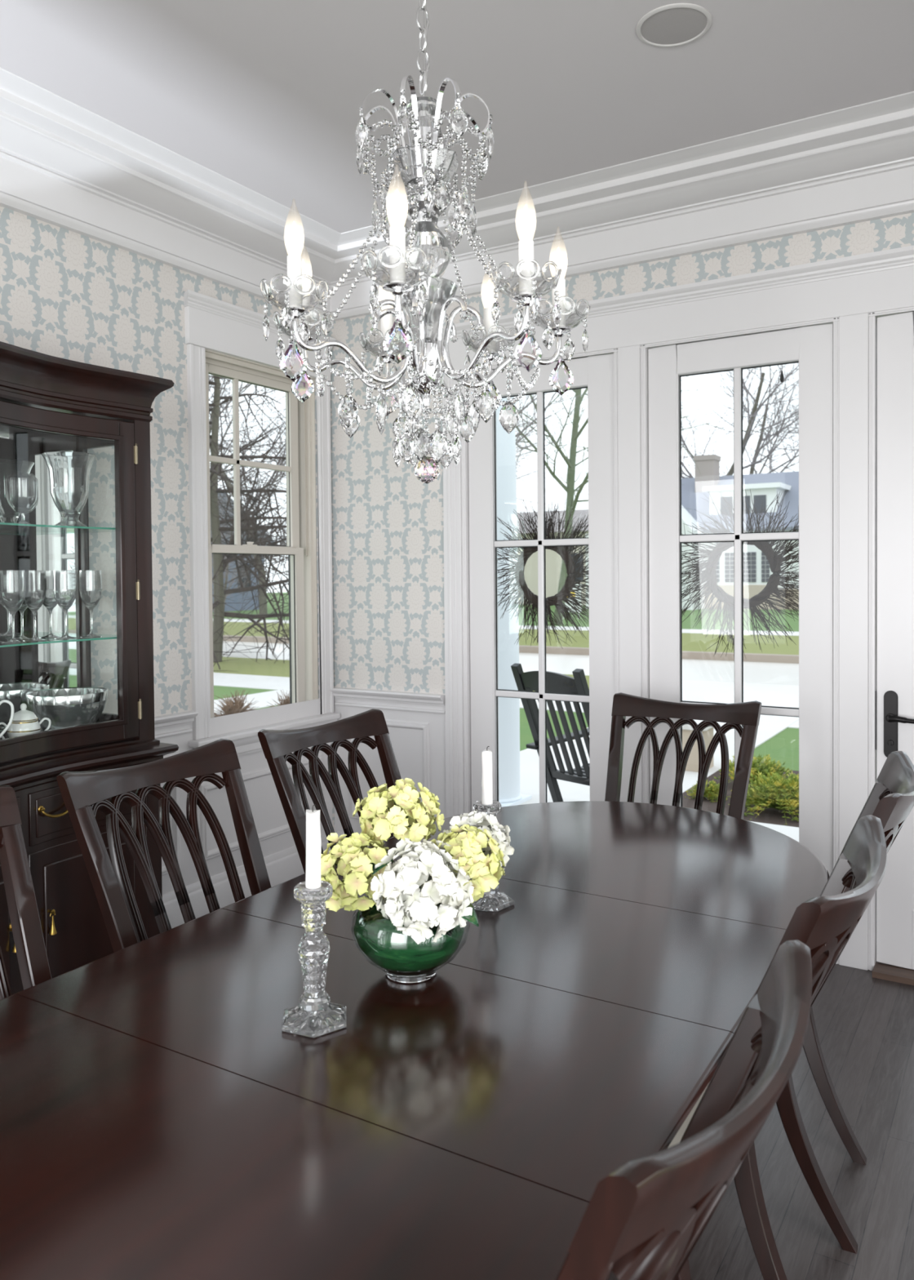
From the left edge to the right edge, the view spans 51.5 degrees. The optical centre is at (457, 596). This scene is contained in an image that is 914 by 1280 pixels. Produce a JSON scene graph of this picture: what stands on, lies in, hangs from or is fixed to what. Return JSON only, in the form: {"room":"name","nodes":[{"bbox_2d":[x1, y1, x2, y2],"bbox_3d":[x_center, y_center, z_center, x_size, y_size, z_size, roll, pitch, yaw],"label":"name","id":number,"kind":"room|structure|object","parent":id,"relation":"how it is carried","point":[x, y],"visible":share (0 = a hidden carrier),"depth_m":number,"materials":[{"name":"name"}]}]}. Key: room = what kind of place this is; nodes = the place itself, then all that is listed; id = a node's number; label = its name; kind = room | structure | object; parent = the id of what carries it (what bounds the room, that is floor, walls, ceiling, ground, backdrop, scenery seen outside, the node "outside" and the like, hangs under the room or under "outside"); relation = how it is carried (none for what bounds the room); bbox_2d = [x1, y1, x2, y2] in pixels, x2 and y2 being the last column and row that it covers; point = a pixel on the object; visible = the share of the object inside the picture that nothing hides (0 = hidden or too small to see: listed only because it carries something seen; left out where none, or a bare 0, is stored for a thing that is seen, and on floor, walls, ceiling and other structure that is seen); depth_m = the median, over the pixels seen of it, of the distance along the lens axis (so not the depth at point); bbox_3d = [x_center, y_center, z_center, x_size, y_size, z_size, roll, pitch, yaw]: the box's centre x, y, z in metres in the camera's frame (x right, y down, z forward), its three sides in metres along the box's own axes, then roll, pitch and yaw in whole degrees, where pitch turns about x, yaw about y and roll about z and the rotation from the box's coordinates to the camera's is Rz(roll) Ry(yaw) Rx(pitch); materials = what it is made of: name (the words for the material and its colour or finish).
{"room":"dining room","nodes":[
{"label":"dining room","id":0,"kind":"room"},
{"bbox_2d":[0,205,334,830],"bbox_3d":[-2.132,-0.072,2.577,0.160,3.058,5.780,0,1,31],"label":"wall","id":1,"kind":"structure","parent":0,"point":[66,294],"depth_m":3.73,"materials":[{"name":"paper"}]},
{"bbox_2d":[0,66,341,320],"bbox_3d":[-1.954,-1.467,2.337,0.383,0.261,5.620,0,1,31],"label":"trim","id":2,"kind":"structure","parent":1,"relation":"attached to","point":[64,164],"depth_m":3.62,"materials":[{"name":"white paint"}]},
{"bbox_2d":[154,711,198,739],"bbox_3d":[-2.331,0.589,2.054,0.050,0.092,4.650,0,1,31],"label":"trim","id":3,"kind":"structure","parent":1,"relation":"attached to","point":[166,721],"depth_m":3.94,"materials":[{"name":"white paint"}]},
{"bbox_2d":[155,698,332,894],"bbox_3d":[-2.095,1.019,2.478,0.018,0.880,5.600,0,1,31],"label":"trim","id":4,"kind":"structure","parent":1,"relation":"attached to","point":[273,828],"depth_m":4.33,"materials":[{"name":"white paint"}]},
{"bbox_2d":[162,834,330,928],"bbox_3d":[-2.089,1.368,2.484,0.022,0.182,5.600,0,1,31],"label":"baseboard","id":5,"kind":"structure","parent":1,"relation":"attached to","point":[284,865],"depth_m":4.22,"materials":[{"name":"white paint"}]},
{"bbox_2d":[183,289,340,755],"bbox_3d":[-0.951,-0.289,4.451,0.225,2.012,0.984,0,1,31],"label":"window","id":6,"kind":"structure","parent":1,"relation":"in","point":[223,339],"depth_m":4.42,"materials":[{"name":"white paint"}]},
{"bbox_2d":[0,0,913,233],"bbox_3d":[-0.340,-1.640,1.337,4.540,0.100,6.000,0,1,31],"label":"ceiling","id":7,"kind":"structure","parent":0,"point":[267,96],"depth_m":2.94,"materials":[{"name":"paint"}]},
{"bbox_2d":[260,0,590,484],"bbox_3d":[-0.056,-0.901,1.698,0.582,1.397,0.575,0,1,31],"label":"chandelier","id":8,"kind":"object","parent":7,"relation":"hanging from","point":[423,254],"visible":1,"depth_m":1.65,"materials":[{"name":"silver metal"}]},
{"bbox_2d":[635,3,712,47],"bbox_3d":[0.618,-1.624,2.699,0.212,0.006,0.212,0,1,31],"label":"ceiling speaker","id":9,"kind":"object","parent":7,"relation":"attached to","point":[674,24],"visible":1,"depth_m":2.69,"materials":[{"name":"plastic"}]},
{"bbox_2d":[328,212,913,694],"bbox_3d":[1.243,-0.127,3.810,4.320,3.058,0.160,0,1,31],"label":"wall","id":10,"kind":"structure","parent":0,"point":[388,530],"depth_m":4.64,"materials":[{"name":"paper"}]},
{"bbox_2d":[330,687,445,714],"bbox_3d":[1.134,0.523,3.771,4.140,0.092,0.050,0,1,31],"label":"trim","id":11,"kind":"structure","parent":10,"relation":"attached to","point":[339,692],"depth_m":4.66,"materials":[{"name":"white paint"}]},
{"bbox_2d":[333,696,446,835],"bbox_3d":[1.138,0.963,3.801,4.160,0.880,0.018,0,1,31],"label":"trim","id":12,"kind":"structure","parent":10,"relation":"attached to","point":[418,739],"depth_m":4.64,"materials":[{"name":"white paint"}]},
{"bbox_2d":[467,353,615,811],"bbox_3d":[0.384,0.165,4.286,0.730,2.418,0.046,0,1,31],"label":"door","id":13,"kind":"structure","parent":10,"relation":"in","point":[595,373],"depth_m":4.26,"materials":[{"name":"white paint"}]},
{"bbox_2d":[497,497,589,648],"bbox_3d":[0.437,-0.104,4.373,0.694,0.703,0.156,0,1,31],"label":"twig wreath","id":14,"kind":"object","parent":13,"relation":"hanging from","point":[557,600],"visible":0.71,"depth_m":4.36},
{"bbox_2d":[329,91,913,320],"bbox_3d":[1.021,-1.519,3.590,4.160,0.261,0.383,0,1,31],"label":"trim","id":15,"kind":"structure","parent":10,"relation":"attached to","point":[855,164],"depth_m":3.68,"materials":[{"name":"white paint"}]},
{"bbox_2d":[442,306,913,970],"bbox_3d":[1.141,0.168,3.819,2.756,2.470,0.108,0,1,31],"label":"trim","id":16,"kind":"structure","parent":10,"relation":"attached to","point":[855,335],"depth_m":3.60,"materials":[{"name":"white paint"}]},
{"bbox_2d":[442,244,913,370],"bbox_3d":[1.099,-1.154,3.740,2.880,0.207,0.062,0,1,31],"label":"trim","id":17,"kind":"structure","parent":10,"relation":"attached to","point":[882,280],"depth_m":3.74,"materials":[{"name":"white paint"}]},
{"bbox_2d":[648,323,833,876],"bbox_3d":[1.136,0.169,3.828,0.732,2.418,0.046,0,1,31],"label":"door","id":18,"kind":"structure","parent":10,"relation":"in","point":[811,346],"depth_m":3.74,"materials":[{"name":"white paint"}]},
{"bbox_2d":[681,488,799,657],"bbox_3d":[1.198,-0.093,3.932,0.713,0.708,0.170,0,1,31],"label":"twig wreath","id":19,"kind":"object","parent":18,"relation":"hanging from","point":[775,559],"visible":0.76,"depth_m":3.89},
{"bbox_2d":[780,369,784,382],"bbox_3d":[1.280,-0.867,3.728,0.016,0.050,0.016,0,1,31],"label":"hook","id":20,"kind":"object","parent":18,"relation":"attached to","point":[782,378],"visible":1,"depth_m":3.72,"materials":[{"name":"metal"}]},
{"bbox_2d":[872,961,913,985],"bbox_3d":[1.903,1.395,3.393,0.737,0.022,0.215,0,1,31],"label":"threshold","id":21,"kind":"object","parent":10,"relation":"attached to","point":[882,971],"depth_m":3.48,"materials":[{"name":"brown wood"}]},
{"bbox_2d":[875,311,913,969],"bbox_3d":[1.871,0.172,3.344,0.739,2.418,0.107,0,1,31],"label":"door","id":22,"kind":"structure","parent":10,"relation":"in","point":[895,692],"depth_m":3.50,"materials":[{"name":"white paint"}]},
{"bbox_2d":[608,964,913,1279],"bbox_3d":[-0.313,1.497,1.404,4.540,0.060,6.000,0,1,31],"label":"floor","id":23,"kind":"structure","parent":0,"point":[864,1024],"depth_m":2.40,"materials":[{"name":"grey wood"}]},
{"bbox_2d":[0,785,52,999],"bbox_3d":[-0.881,0.946,1.736,0.722,1.037,0.553,0,1,31],"label":"dining chair","id":24,"kind":"object","parent":23,"relation":"on","point":[28,935],"visible":0.17,"depth_m":2.03,"materials":[{"name":"brown wood"}]},
{"bbox_2d":[0,341,178,995],"bbox_3d":[-1.632,0.350,2.740,0.480,2.199,1.760,0,1,31],"label":"china cabinet","id":25,"kind":"object","parent":23,"relation":"on","point":[48,402],"visible":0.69,"depth_m":3.25,"materials":[{"name":"brown wood"}]},
{"bbox_2d":[0,699,13,737],"bbox_3d":[-1.459,0.409,2.920,0.138,0.170,0.107,0,1,3],"label":"jug","id":26,"kind":"object","parent":25,"relation":"on","point":[10,703],"visible":1,"depth_m":2.96,"materials":[{"name":"white ceramic"}]},
{"bbox_2d":[0,569,26,644],"bbox_3d":[-1.415,0.033,3.015,0.073,0.232,0.073,-1,1,-14],"label":"wine glass","id":27,"kind":"object","parent":25,"relation":"on","point":[12,582],"visible":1,"depth_m":2.99,"materials":[{"name":"clear glass"}]},
{"bbox_2d":[10,600,30,639],"bbox_3d":[-1.462,0.030,3.179,0.073,0.232,0.073,-1,1,-14],"label":"wine glass","id":28,"kind":"object","parent":25,"relation":"on","point":[24,606],"visible":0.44,"depth_m":3.17,"materials":[{"name":"clear glass"}]},
{"bbox_2d":[6,472,38,524],"bbox_3d":[-1.412,-0.315,3.075,0.098,0.165,0.094,0,1,31],"label":"brandy snifter","id":29,"kind":"object","parent":25,"relation":"on","point":[22,491],"visible":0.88,"depth_m":3.04,"materials":[{"name":"clear glass"}]},
{"bbox_2d":[8,484,38,518],"bbox_3d":[-1.454,-0.316,3.170,0.098,0.165,0.094,0,1,31],"label":"brandy snifter","id":30,"kind":"object","parent":25,"relation":"on","point":[36,504],"visible":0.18,"depth_m":3.17,"materials":[{"name":"clear glass"}]},
{"bbox_2d":[0,702,51,739],"bbox_3d":[-1.403,0.418,3.065,0.145,0.144,0.103,-1,1,-10],"label":"sugar bowl","id":31,"kind":"object","parent":25,"relation":"on","point":[24,722],"visible":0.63,"depth_m":3.03,"materials":[{"name":"white ceramic"}]},
{"bbox_2d":[23,570,46,641],"bbox_3d":[-1.393,0.031,3.119,0.073,0.232,0.073,-1,1,-14],"label":"wine glass","id":32,"kind":"object","parent":25,"relation":"on","point":[35,580],"visible":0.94,"depth_m":3.09,"materials":[{"name":"clear glass"}]},
{"bbox_2d":[0,423,79,738],"bbox_3d":[-1.827,-0.039,2.849,0.022,1.115,1.580,0,1,31],"label":"mirror","id":33,"kind":"object","parent":25,"relation":"on","point":[24,669],"depth_m":3.37,"materials":[{"name":"silver mirror"}]},
{"bbox_2d":[39,570,59,638],"bbox_3d":[-1.410,0.028,3.282,0.073,0.232,0.073,-1,1,-14],"label":"wine glass","id":34,"kind":"object","parent":25,"relation":"on","point":[50,602],"visible":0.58,"depth_m":3.25,"materials":[{"name":"clear glass"}]},
{"bbox_2d":[0,522,115,533],"bbox_3d":[-1.674,-0.219,2.751,0.337,0.007,1.584,0,1,31],"label":"glass shelf","id":35,"kind":"object","parent":25,"relation":"attached to","point":[5,527],"depth_m":3.24,"materials":[{"name":"glass"}]},
{"bbox_2d":[0,633,116,647],"bbox_3d":[-1.671,0.161,2.759,0.337,0.007,1.584,0,1,31],"label":"glass shelf","id":36,"kind":"object","parent":25,"relation":"attached to","point":[4,637],"depth_m":3.25,"materials":[{"name":"glass"}]},
{"bbox_2d":[53,570,77,639],"bbox_3d":[-1.335,0.028,3.224,0.073,0.232,0.073,-1,1,-14],"label":"wine glass","id":37,"kind":"object","parent":25,"relation":"on","point":[64,582],"visible":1,"depth_m":3.20,"materials":[{"name":"clear glass"}]},
{"bbox_2d":[25,687,108,730],"bbox_3d":[-1.353,0.408,3.292,0.267,0.154,0.267,0,1,31],"label":"bowl","id":38,"kind":"object","parent":25,"relation":"on","point":[65,707],"visible":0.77,"depth_m":3.20,"materials":[{"name":"silver glass"}]},
{"bbox_2d":[41,451,96,526],"bbox_3d":[-1.343,-0.364,3.283,0.173,0.254,0.173,0,1,12],"label":"vase","id":39,"kind":"object","parent":25,"relation":"on","point":[68,471],"visible":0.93,"depth_m":3.23,"materials":[{"name":"clear glass"}]},
{"bbox_2d":[79,570,102,637],"bbox_3d":[-1.273,0.026,3.292,0.073,0.232,0.073,-1,1,-14],"label":"wine glass","id":40,"kind":"object","parent":25,"relation":"on","point":[90,581],"visible":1,"depth_m":3.27,"materials":[{"name":"clear glass"}]},
{"bbox_2d":[57,738,271,952],"bbox_3d":[-0.526,0.931,2.319,0.722,1.037,0.553,0,1,31],"label":"dining chair","id":41,"kind":"object","parent":23,"relation":"on","point":[82,793],"visible":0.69,"depth_m":2.43,"materials":[{"name":"brown wood"}]},
{"bbox_2d":[257,708,403,873],"bbox_3d":[-0.175,0.915,2.895,0.722,1.037,0.553,0,1,35],"label":"dining chair","id":42,"kind":"object","parent":23,"relation":"on","point":[277,746],"visible":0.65,"depth_m":3.02,"materials":[{"name":"brown wood"}]},
{"bbox_2d":[0,800,829,1279],"bbox_3d":[-0.039,1.072,1.818,1.149,0.752,2.810,0,1,31],"label":"dining table","id":43,"kind":"object","parent":23,"relation":"on","point":[160,1119],"visible":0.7,"depth_m":1.41,"materials":[{"name":"brown wood"}]},
{"bbox_2d":[281,880,346,1038],"bbox_3d":[-0.236,0.590,1.562,0.120,0.226,0.104,0,1,23],"label":"candlestick","id":44,"kind":"object","parent":43,"relation":"on","point":[315,1015],"visible":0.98,"depth_m":1.54,"materials":[{"name":"clear glass"}]},
{"bbox_2d":[305,804,321,888],"bbox_3d":[-0.237,0.415,1.558,0.026,0.145,0.026,0,1,31],"label":"candle","id":45,"kind":"object","parent":44,"relation":"on","point":[313,843],"visible":0.93,"depth_m":1.55,"materials":[{"name":"white wax"}]},
{"bbox_2d":[293,880,333,904],"bbox_3d":[-0.237,0.489,1.560,0.064,0.025,0.063,0,1,23],"label":"cup","id":46,"kind":"object","parent":44,"relation":"on","point":[304,895],"depth_m":1.54,"materials":[{"name":"clear glass"}]},
{"bbox_2d":[351,896,470,982],"bbox_3d":[-0.086,0.628,1.753,0.220,0.138,0.220,0,1,31],"label":"glass vase","id":47,"kind":"object","parent":43,"relation":"on","point":[403,960],"visible":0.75,"depth_m":1.68,"materials":[{"name":"green glass"}]},
{"bbox_2d":[320,832,389,911],"bbox_3d":[-0.187,0.543,1.738,0.156,0.223,0.151,0,1,31],"label":"hydrangea","id":48,"kind":"object","parent":47,"relation":"in","point":[353,859],"visible":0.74,"depth_m":1.69,"materials":[{"name":"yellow plant"}]},
{"bbox_2d":[371,858,394,875],"bbox_3d":[-0.129,0.548,1.721,0.043,0.151,0.086,0,1,31],"label":"hydrangea leaf","id":49,"kind":"object","parent":47,"relation":"in","point":[375,870],"visible":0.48,"depth_m":1.69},
{"bbox_2d":[352,777,444,857],"bbox_3d":[-0.110,0.501,1.797,0.173,0.302,0.168,0,1,31],"label":"hydrangea","id":50,"kind":"object","parent":47,"relation":"in","point":[383,813],"visible":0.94,"depth_m":1.75,"materials":[{"name":"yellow plant"}]},
{"bbox_2d":[370,838,474,944],"bbox_3d":[-0.060,0.543,1.672,0.181,0.223,0.177,-1,1,-21],"label":"hydrangea","id":51,"kind":"object","parent":47,"relation":"in","point":[407,884],"visible":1,"depth_m":1.63,"materials":[{"name":"white plant"}]},
{"bbox_2d":[438,902,479,926],"bbox_3d":[-0.022,0.584,1.688,0.148,0.080,0.061,0,1,31],"label":"hydrangea leaf","id":52,"kind":"object","parent":47,"relation":"in","point":[473,919],"visible":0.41,"depth_m":1.65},
{"bbox_2d":[430,823,505,906],"bbox_3d":[0.010,0.536,1.733,0.164,0.235,0.136,0,1,31],"label":"hydrangea","id":53,"kind":"object","parent":47,"relation":"in","point":[465,847],"visible":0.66,"depth_m":1.69,"materials":[{"name":"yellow plant"}]},
{"bbox_2d":[436,809,514,906],"bbox_3d":[0.030,0.531,1.798,0.147,0.240,0.180,0,1,31],"label":"hydrangea","id":54,"kind":"object","parent":47,"relation":"in","point":[483,820],"visible":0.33,"depth_m":1.79,"materials":[{"name":"white plant"}]},
{"bbox_2d":[471,800,514,911],"bbox_3d":[0.068,0.575,2.119,0.120,0.226,0.104,0,1,11],"label":"candlestick","id":55,"kind":"object","parent":43,"relation":"on","point":[494,900],"visible":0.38,"depth_m":2.09,"materials":[{"name":"clear glass"}]},
{"bbox_2d":[481,746,493,804],"bbox_3d":[0.067,0.404,2.115,0.026,0.138,0.026,0,1,31],"label":"candle","id":56,"kind":"object","parent":55,"relation":"on","point":[486,754],"visible":0.97,"depth_m":2.10,"materials":[{"name":"white wax"}]},
{"bbox_2d":[473,800,501,816],"bbox_3d":[0.067,0.475,2.117,0.064,0.025,0.063,0,1,11],"label":"cup","id":57,"kind":"object","parent":55,"relation":"on","point":[493,809],"depth_m":2.09,"materials":[{"name":"clear glass"}]},
{"bbox_2d":[604,693,761,819],"bbox_3d":[0.694,0.900,3.271,0.553,1.037,0.722,0,1,31],"label":"dining chair","id":58,"kind":"object","parent":23,"relation":"on","point":[748,714],"visible":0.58,"depth_m":3.49,"materials":[{"name":"brown wood"}]},
{"bbox_2d":[555,939,812,1279],"bbox_3d":[0.024,0.951,1.134,0.722,1.037,0.553,0,1,33],"label":"dining chair","id":59,"kind":"object","parent":23,"relation":"on","point":[643,1220],"visible":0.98,"depth_m":0.84,"materials":[{"name":"brown wood"}]},
{"bbox_2d":[667,814,887,1279],"bbox_3d":[0.384,0.935,1.732,0.722,1.037,0.553,0,1,31],"label":"dining chair","id":60,"kind":"object","parent":23,"relation":"on","point":[825,923],"visible":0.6,"depth_m":1.64,"materials":[{"name":"brown wood"}]},
{"bbox_2d":[667,1084,708,1147],"bbox_3d":[0.271,0.990,1.802,0.449,0.052,0.516,0,1,31],"label":"seat cushion","id":61,"kind":"object","parent":60,"relation":"on","point":[677,1138],"depth_m":1.73,"materials":[{"name":"beige fabric"}]},
{"bbox_2d":[776,751,913,1253],"bbox_3d":[0.743,0.919,2.340,0.722,1.037,0.553,0,1,26],"label":"dining chair","id":62,"kind":"object","parent":23,"relation":"on","point":[891,799],"visible":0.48,"depth_m":2.12,"materials":[{"name":"brown wood"}]},
{"label":"outside","id":63,"kind":"structure","parent":0,"visible":0},
{"bbox_2d":[222,635,799,663],"bbox_3d":[-4.923,1.314,26.642,110.000,0.305,0.300,0,1,31],"label":"curb","id":64,"kind":"object","parent":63,"point":[751,657],"visible":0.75,"depth_m":20.43,"materials":[{"name":"concrete"}]},
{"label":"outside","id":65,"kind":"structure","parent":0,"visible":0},
{"bbox_2d":[520,680,799,800],"bbox_3d":[2.181,1.573,11.724,3.460,0.024,9.770,0,1,31],"label":"path","id":66,"kind":"structure","parent":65,"point":[770,695],"depth_m":11.22,"materials":[{"name":"concrete"}]},
{"bbox_2d":[682,719,717,772],"bbox_3d":[2.209,1.404,8.943,0.400,0.460,0.400,0,1,31],"label":"stone pier","id":67,"kind":"structure","parent":66,"relation":"on","point":[692,765],"depth_m":8.77,"materials":[{"name":"stone"}]},
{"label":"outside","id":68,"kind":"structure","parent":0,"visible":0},
{"bbox_2d":[213,685,799,770],"bbox_3d":[-12.336,1.766,14.479,110.000,0.250,28.200,0,1,31],"label":"lawn","id":69,"kind":"structure","parent":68,"point":[784,746],"depth_m":10.66,"materials":[{"name":"plant"}]},
{"bbox_2d":[682,768,799,827],"bbox_3d":[3.592,1.663,6.824,4.030,0.030,2.790,0,1,31],"label":"mulch bed","id":70,"kind":"object","parent":69,"relation":"on","point":[769,815],"depth_m":7.31,"materials":[{"name":"brown soil"}]},
{"bbox_2d":[684,779,729,802],"bbox_3d":[2.044,1.576,7.709,0.362,0.157,0.331,0,1,35],"label":"juniper","id":71,"kind":"object","parent":70,"relation":"on","point":[711,790],"visible":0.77,"depth_m":7.66,"materials":[{"name":"green plant"}]},
{"bbox_2d":[714,753,795,791],"bbox_3d":[2.574,1.500,8.127,0.724,0.296,0.671,0,1,18],"label":"juniper","id":72,"kind":"object","parent":70,"relation":"on","point":[759,765],"visible":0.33,"depth_m":8.07,"materials":[{"name":"green plant"}]},
{"bbox_2d":[728,768,799,821],"bbox_3d":[2.470,1.501,7.212,0.804,0.347,0.736,0,1,4],"label":"juniper","id":73,"kind":"object","parent":70,"relation":"on","point":[779,793],"visible":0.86,"depth_m":7.11,"materials":[{"name":"green plant"}]},
{"bbox_3d":[-2.865,1.617,11.573,1.600,0.030,2.700,0,1,31],"label":"mulch bed","id":74,"kind":"object","parent":69,"relation":"on","visible":0},
{"bbox_2d":[213,695,255,716],"bbox_3d":[-2.869,1.419,11.955,0.669,0.360,0.573,0,1,1],"label":"dry shrub","id":75,"kind":"object","parent":74,"relation":"on","point":[229,710],"visible":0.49,"depth_m":11.94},
{"bbox_2d":[213,688,258,713],"bbox_3d":[-2.891,1.401,12.470,0.520,0.373,0.650,0,1,20],"label":"dry shrub","id":76,"kind":"object","parent":74,"relation":"on","point":[240,696],"visible":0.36,"depth_m":12.46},
{"bbox_2d":[267,688,289,706],"bbox_3d":[-2.182,1.399,12.231,0.593,0.376,0.664,0,1,12],"label":"dry shrub","id":77,"kind":"object","parent":74,"relation":"on","point":[287,702],"visible":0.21,"depth_m":12.24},
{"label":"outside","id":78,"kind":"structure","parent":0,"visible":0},
{"bbox_2d":[213,591,799,631],"bbox_3d":[21.586,0.158,70.137,110.000,0.300,85.400,0,1,31],"label":"lawn","id":79,"kind":"structure","parent":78,"point":[688,624],"depth_m":36.09,"materials":[{"name":"plant"}]},
{"bbox_2d":[210,487,274,612],"bbox_3d":[-16.532,-2.331,49.843,10.800,6.200,8.800,0,1,31],"label":"house","id":80,"kind":"structure","parent":79,"relation":"on","point":[238,598],"depth_m":48.77,"materials":[{"name":"blue stone"}]},
{"bbox_2d":[208,373,286,613],"bbox_3d":[-10.700,-6.770,43.723,13.603,15.300,10.671,0,2,36],"label":"bare tree","id":81,"kind":"object","parent":79,"relation":"on","point":[264,611],"visible":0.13,"depth_m":43.35,"materials":[{"name":"grey plant"}]},
{"bbox_2d":[515,396,537,461],"bbox_3d":[0.166,-7.356,53.275,11.560,15.889,9.886,-1,2,-35],"label":"bare tree","id":82,"kind":"object","parent":79,"relation":"on","point":[525,397],"visible":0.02,"depth_m":53.17,"materials":[{"name":"grey plant"}]},
{"bbox_2d":[515,392,583,488],"bbox_3d":[0.283,-4.910,41.401,10.202,11.475,8.003,-1,1,-10],"label":"bare tree","id":83,"kind":"object","parent":79,"relation":"on","point":[564,393],"visible":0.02,"depth_m":40.78,"materials":[{"name":"grey plant"}]},
{"bbox_2d":[516,509,588,604],"bbox_3d":[5.801,-2.390,57.667,8.800,5.600,8.200,0,1,31],"label":"house","id":84,"kind":"structure","parent":79,"relation":"on","point":[553,560],"depth_m":54.29,"materials":[{"name":"beige"}]},
{"bbox_2d":[563,583,582,618],"bbox_3d":[4.421,0.194,36.783,0.050,1.350,1.100,-1,2,-39],"label":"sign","id":85,"kind":"object","parent":79,"relation":"on","point":[566,603],"visible":0.21,"depth_m":36.55,"materials":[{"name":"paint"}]},
{"bbox_2d":[515,373,768,625],"bbox_3d":[4.436,-7.093,32.018,11.156,16.178,12.330,-1,1,-22],"label":"bare tree","id":86,"kind":"object","parent":79,"relation":"on","point":[571,476],"visible":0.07,"depth_m":32.29,"materials":[{"name":"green plant"}]},
{"bbox_2d":[585,454,799,609],"bbox_3d":[17.738,-3.354,46.501,20.800,7.800,10.800,0,1,31],"label":"house","id":87,"kind":"structure","parent":79,"relation":"on","point":[764,487],"depth_m":45.49,"materials":[{"name":"white"}]},
{"bbox_2d":[681,362,799,478],"bbox_3d":[15.322,-9.137,54.872,13.338,19.125,17.004,0,1,7],"label":"bare tree","id":88,"kind":"object","parent":79,"relation":"on","point":[752,417],"visible":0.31,"depth_m":54.22,"materials":[{"name":"grey plant"}]},
{"bbox_2d":[681,364,799,476],"bbox_3d":[19.914,-9.634,59.354,12.357,19.861,14.450,-1,1,-16],"label":"bare tree","id":89,"kind":"object","parent":79,"relation":"on","point":[753,469],"visible":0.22,"depth_m":58.76,"materials":[{"name":"grey plant"}]},
{"bbox_2d":[755,364,799,468],"bbox_3d":[24.530,-8.749,55.259,16.154,18.169,12.672,1,2,40],"label":"bare tree","id":90,"kind":"object","parent":79,"relation":"on","point":[785,365],"visible":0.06,"depth_m":56.01,"materials":[{"name":"grey plant"}]},
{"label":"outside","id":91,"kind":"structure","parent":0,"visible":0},
{"bbox_2d":[519,792,799,842],"bbox_3d":[1.635,1.683,5.025,5.500,0.380,2.240,0,1,31],"label":"floor","id":92,"kind":"structure","parent":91,"point":[792,832],"depth_m":6.04,"materials":[{"name":"concrete"}]},
{"bbox_2d":[496,396,532,807],"bbox_3d":[0.272,-0.193,6.743,0.380,3.320,0.380,0,1,31],"label":"porch column","id":93,"kind":"structure","parent":92,"relation":"on","point":[509,793],"depth_m":6.61,"materials":[{"name":"white paint"}]},
{"bbox_2d":[511,662,590,802],"bbox_3d":[0.773,0.936,5.534,1.150,1.106,0.615,-2,2,-42],"label":"rocking chair","id":94,"kind":"object","parent":92,"relation":"on","point":[557,682],"visible":0.34,"depth_m":5.40,"materials":[{"name":"black paint"}]},
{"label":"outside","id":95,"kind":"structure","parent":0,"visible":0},
{"bbox_2d":[222,640,799,685],"bbox_3d":[-6.042,1.369,24.806,110.000,0.014,4.000,0,1,31],"label":"road","id":96,"kind":"structure","parent":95,"point":[762,673],"depth_m":18.90,"materials":[{"name":"asphalt"}]},
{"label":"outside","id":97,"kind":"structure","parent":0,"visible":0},
{"bbox_2d":[213,689,289,715],"bbox_3d":[-4.170,1.618,12.216,1.200,0.022,6.840,0,1,31],"label":"path","id":98,"kind":"structure","parent":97,"point":[263,698],"depth_m":14.19,"materials":[{"name":"concrete"}]},
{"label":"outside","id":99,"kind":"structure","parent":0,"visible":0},
{"bbox_2d":[223,618,799,635],"bbox_3d":[-1.099,1.148,32.916,110.000,0.303,1.800,0,1,31],"label":"sidewalk","id":100,"kind":"structure","parent":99,"point":[690,631],"depth_m":28.58,"materials":[{"name":"concrete"}]},
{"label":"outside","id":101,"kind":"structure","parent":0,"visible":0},
{"bbox_2d":[213,672,799,728],"bbox_3d":[-8.942,1.492,20.047,110.000,0.020,1.550,0,1,31],"label":"sidewalk","id":102,"kind":"structure","parent":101,"point":[233,680],"depth_m":16.50,"materials":[{"name":"concrete"}]},
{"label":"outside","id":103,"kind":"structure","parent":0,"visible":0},
{"bbox_2d":[223,622,799,654],"bbox_3d":[-3.206,1.242,29.459,110.000,0.300,6.300,0,1,31],"label":"verge","id":104,"kind":"structure","parent":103,"point":[691,642],"depth_m":24.12,"materials":[{"name":"plant"}]},
{"bbox_2d":[210,467,275,615],"bbox_3d":[-7.501,-1.553,29.343,3.800,5.379,3.765,-1,1,-7],"label":"bare shrub","id":105,"kind":"object","parent":104,"relation":"on","point":[226,574],"visible":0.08,"depth_m":29.39,"materials":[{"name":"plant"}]},
{"bbox_2d":[208,374,284,484],"bbox_3d":[-10.727,-5.656,36.179,9.337,13.388,11.903,-1,1,-22],"label":"bare tree","id":106,"kind":"object","parent":104,"relation":"on","point":[242,389],"visible":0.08,"depth_m":35.95,"materials":[{"name":"grey plant"}]},
{"bbox_2d":[515,389,587,517],"bbox_3d":[0.367,-4.806,30.072,9.989,11.714,8.927,1,2,40],"label":"bare tree","id":107,"kind":"object","parent":104,"relation":"on","point":[524,407],"visible":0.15,"depth_m":29.45,"materials":[{"name":"grey plant"}]},
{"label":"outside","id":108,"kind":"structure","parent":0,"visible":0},
{"bbox_2d":[213,657,589,691],"bbox_3d":[-26.149,1.363,33.078,67.050,0.016,2.760,0,1,31],"label":"verge","id":109,"kind":"structure","parent":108,"point":[248,666],"depth_m":19.42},
{"bbox_2d":[208,374,289,671],"bbox_3d":[-4.295,-2.105,20.710,7.432,9.722,11.507,1,2,42],"label":"tree","id":110,"kind":"object","parent":109,"relation":"on","point":[220,564],"visible":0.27,"depth_m":20.34,"materials":[{"name":"grey plant"}]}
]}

